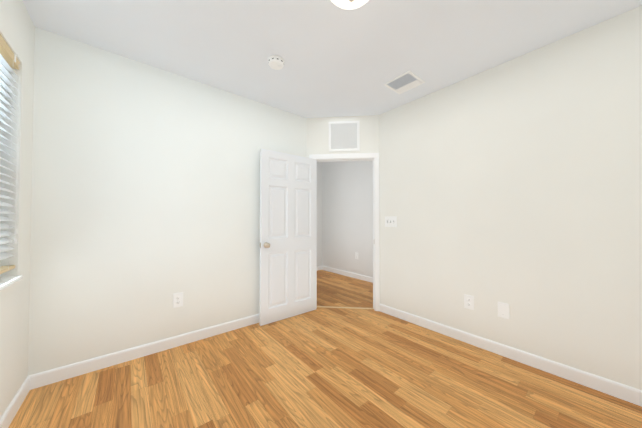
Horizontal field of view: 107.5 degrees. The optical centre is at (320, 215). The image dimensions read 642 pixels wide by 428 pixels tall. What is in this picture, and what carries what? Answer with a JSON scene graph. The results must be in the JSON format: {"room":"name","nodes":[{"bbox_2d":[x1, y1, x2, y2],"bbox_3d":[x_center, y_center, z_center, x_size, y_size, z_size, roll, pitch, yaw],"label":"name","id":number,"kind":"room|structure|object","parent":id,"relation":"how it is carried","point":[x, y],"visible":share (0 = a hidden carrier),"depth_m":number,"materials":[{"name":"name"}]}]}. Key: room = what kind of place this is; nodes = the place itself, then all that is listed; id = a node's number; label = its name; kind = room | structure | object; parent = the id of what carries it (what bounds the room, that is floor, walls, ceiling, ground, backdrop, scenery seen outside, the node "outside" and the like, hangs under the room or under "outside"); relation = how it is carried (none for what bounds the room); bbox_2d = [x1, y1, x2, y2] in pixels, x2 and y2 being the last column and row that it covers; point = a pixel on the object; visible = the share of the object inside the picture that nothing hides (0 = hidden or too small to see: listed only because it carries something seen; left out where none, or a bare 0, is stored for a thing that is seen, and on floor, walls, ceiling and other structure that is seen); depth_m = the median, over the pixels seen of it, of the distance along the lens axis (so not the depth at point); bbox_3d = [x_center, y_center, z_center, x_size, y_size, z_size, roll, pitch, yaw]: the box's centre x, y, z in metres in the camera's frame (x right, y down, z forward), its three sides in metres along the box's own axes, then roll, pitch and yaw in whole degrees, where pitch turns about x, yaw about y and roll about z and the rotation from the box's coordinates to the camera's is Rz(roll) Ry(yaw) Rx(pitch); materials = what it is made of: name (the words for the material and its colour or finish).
{"room":"empty bedroom","nodes":[
{"label":"empty bedroom","id":0,"kind":"room"},
{"bbox_2d":[0,0,34,418],"bbox_3d":[-1.079,-0.095,0.308,0.200,2.630,3.690,1,-1,-39],"label":"wall","id":1,"kind":"structure","parent":0,"point":[17,29],"depth_m":1.51,"materials":[{"name":"paint"}]},
{"bbox_2d":[0,34,19,68],"bbox_3d":[-1.663,-0.970,1.137,0.056,0.050,0.938,1,-1,-39],"label":"rail","id":2,"kind":"object","parent":1,"relation":"attached to","point":[6,53],"visible":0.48,"depth_m":1.39,"materials":[{"name":"beige wood"}]},
{"bbox_2d":[8,83,12,268],"bbox_3d":[-1.862,-0.312,1.414,0.002,1.259,0.002,1,-1,-39],"label":"blind cord","id":3,"kind":"object","parent":1,"relation":"hanging from","point":[12,83],"depth_m":1.41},
{"bbox_2d":[0,265,14,273],"bbox_3d":[-1.663,0.314,1.116,0.052,0.020,0.934,1,-1,-39],"label":"rail","id":4,"kind":"object","parent":3,"relation":"hanging from","point":[3,269],"visible":0.9,"depth_m":1.41,"materials":[{"name":"beige wood"}]},
{"bbox_2d":[0,275,22,290],"bbox_3d":[-1.671,0.385,1.108,0.130,0.024,0.966,1,-1,-39],"label":"window sill","id":5,"kind":"structure","parent":1,"relation":"attached to","point":[6,281],"depth_m":1.40,"materials":[{"name":"wood"}]},
{"bbox_2d":[0,376,29,427],"bbox_3d":[-0.997,1.171,0.355,0.013,0.100,3.450,1,-1,-39],"label":"baseboard","id":6,"kind":"structure","parent":1,"relation":"attached to","point":[9,414],"depth_m":1.46,"materials":[{"name":"paint"}]},
{"bbox_2d":[13,64,19,243],"bbox_3d":[-1.906,-0.393,1.479,0.016,1.135,0.030,1,-1,-39],"label":"blind cord","id":7,"kind":"object","parent":1,"relation":"hanging from","point":[15,233],"depth_m":1.48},
{"bbox_2d":[0,54,17,259],"bbox_3d":[-1.663,-0.340,1.127,0.043,1.174,0.934,1,-1,-39],"label":"window blind slats","id":8,"kind":"object","parent":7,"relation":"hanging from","point":[4,248],"visible":0.94,"depth_m":1.41,"materials":[{"name":"white plastic"}]},
{"bbox_2d":[28,27,306,375],"bbox_3d":[-1.187,-0.059,2.528,2.450,2.630,0.120,1,-1,-39],"label":"wall","id":9,"kind":"structure","parent":0,"point":[145,204],"depth_m":2.08,"materials":[{"name":"paint"}]},
{"bbox_2d":[29,314,258,389],"bbox_3d":[-1.145,1.205,2.456,2.450,0.100,0.013,1,-1,-39],"label":"baseboard","id":10,"kind":"structure","parent":9,"relation":"attached to","point":[47,377],"depth_m":2.04,"materials":[{"name":"paint"}]},
{"bbox_2d":[173,292,182,307],"bbox_3d":[-1.378,0.812,2.273,0.086,0.136,0.009,1,-1,-39],"label":"electrical outlet","id":11,"kind":"object","parent":9,"relation":"attached to","point":[177,299],"visible":1,"depth_m":2.27,"materials":[{"name":"white plastic"}]},
{"bbox_2d":[317,162,321,265],"bbox_3d":[-0.805,-0.015,5.169,2.290,2.630,0.120,1,-1,-39],"label":"wall","id":12,"kind":"structure","parent":0,"point":[319,213],"depth_m":5.72,"materials":[{"name":"paint"}]},
{"bbox_2d":[8,270,641,427],"bbox_3d":[0.066,1.303,2.311,4.940,0.100,5.770,1,-1,-39],"label":"floor","id":13,"kind":"structure","parent":0,"point":[319,367],"depth_m":1.72,"materials":[{"name":"brown wood"}]},
{"bbox_2d":[317,306,372,308],"bbox_3d":[0.321,1.266,3.251,0.807,0.006,0.040,0,-1,6],"label":"transition piece","id":14,"kind":"object","parent":13,"relation":"on","point":[343,307],"visible":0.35,"depth_m":3.25,"materials":[{"name":"brown wood"}]},
{"bbox_2d":[22,0,641,117],"bbox_3d":[0.066,-1.427,2.356,4.940,0.100,5.770,1,-1,-39],"label":"ceiling","id":15,"kind":"structure","parent":0,"point":[340,62],"depth_m":1.84,"materials":[{"name":"paint"}]},
{"bbox_2d":[268,55,284,69],"bbox_3d":[-0.400,-1.357,2.099,0.150,0.048,0.150,1,-1,-39],"label":"smoke detector","id":16,"kind":"object","parent":15,"relation":"attached to","point":[275,62],"visible":1,"depth_m":2.07,"materials":[{"name":"white plastic"}]},
{"bbox_2d":[331,0,368,9],"bbox_3d":[0.176,-1.312,1.355,0.344,0.162,0.344,1,-1,-39],"label":"flush-mount light","id":17,"kind":"object","parent":15,"relation":"attached to","point":[348,4],"visible":1,"depth_m":1.41,"materials":[{"name":"white glass"}]},
{"bbox_2d":[383,70,424,93],"bbox_3d":[0.860,-1.366,2.437,0.300,0.019,0.300,1,-1,-39],"label":"ceiling vent","id":18,"kind":"object","parent":15,"relation":"in","point":[406,81],"visible":1,"depth_m":2.42,"materials":[{"name":"white plastic"}]},
{"bbox_2d":[306,115,379,244],"bbox_3d":[0.297,-0.046,3.269,1.230,2.630,0.120,0,-1,6],"label":"wall","id":19,"kind":"structure","parent":0,"point":[317,138],"depth_m":3.24,"materials":[{"name":"paint"}]},
{"bbox_2d":[259,148,316,325],"bbox_3d":[-0.383,0.241,2.958,0.800,2.030,0.035,1,-1,-38],"label":"door leaf","id":20,"kind":"structure","parent":19,"relation":"in","point":[288,233],"depth_m":2.92,"materials":[{"name":"paint"}]},
{"bbox_2d":[260,242,269,247],"bbox_3d":[-0.663,0.338,2.735,0.102,0.066,0.169,1,-1,-38],"label":"door knob","id":21,"kind":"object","parent":20,"relation":"attached to","point":[266,245],"depth_m":2.69,"materials":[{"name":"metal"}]},
{"bbox_2d":[329,121,359,151],"bbox_3d":[0.314,-1.087,3.217,0.420,0.410,0.017,0,-1,6],"label":"air vent","id":22,"kind":"object","parent":19,"relation":"in","point":[344,135],"visible":1,"depth_m":3.21,"materials":[{"name":"white plastic"}]},
{"bbox_2d":[309,153,379,310],"bbox_3d":[0.320,0.210,3.263,0.955,2.116,0.154,0,-1,6],"label":"door frame","id":23,"kind":"structure","parent":19,"relation":"attached to","point":[374,157],"depth_m":3.16,"materials":[{"name":"paint"}]},
{"bbox_2d":[322,161,372,276],"bbox_3d":[1.245,-0.028,4.380,0.120,2.630,3.700,1,-1,-39],"label":"wall","id":24,"kind":"structure","parent":0,"point":[347,210],"depth_m":5.09,"materials":[{"name":"paint"}]},
{"bbox_2d":[322,266,372,282],"bbox_3d":[1.194,1.236,4.317,0.013,0.100,3.700,1,-1,-39],"label":"baseboard","id":25,"kind":"structure","parent":24,"relation":"attached to","point":[352,275],"depth_m":5.03,"materials":[{"name":"paint"}]},
{"bbox_2d":[379,6,641,389],"bbox_3d":[1.702,-0.065,2.136,0.120,2.630,2.750,1,-1,-39],"label":"wall","id":26,"kind":"structure","parent":0,"point":[515,184],"depth_m":1.96,"materials":[{"name":"paint"}]},
{"bbox_2d":[385,216,396,226],"bbox_3d":[0.888,0.074,3.016,0.019,0.136,0.176,1,-1,-39],"label":"light switch","id":27,"kind":"object","parent":26,"relation":"attached to","point":[390,221],"visible":1,"depth_m":3.01,"materials":[{"name":"white plastic"}]},
{"bbox_2d":[464,294,473,309],"bbox_3d":[1.456,0.848,2.318,0.009,0.136,0.086,1,-1,-39],"label":"electrical outlet","id":28,"kind":"object","parent":26,"relation":"attached to","point":[468,301],"visible":1,"depth_m":2.31,"materials":[{"name":"white plastic"}]},
{"bbox_2d":[498,302,509,318],"bbox_3d":[1.631,0.845,2.106,0.008,0.136,0.086,1,-1,-39],"label":"electrical outlet","id":29,"kind":"object","parent":26,"relation":"attached to","point":[503,310],"visible":1,"depth_m":2.10,"materials":[{"name":"white plastic"}]},
{"bbox_2d":[380,304,641,406],"bbox_3d":[1.651,1.199,2.073,0.013,0.100,2.750,1,-1,-39],"label":"baseboard","id":30,"kind":"structure","parent":26,"relation":"attached to","point":[612,388],"depth_m":1.94,"materials":[{"name":"paint"}]}
]}

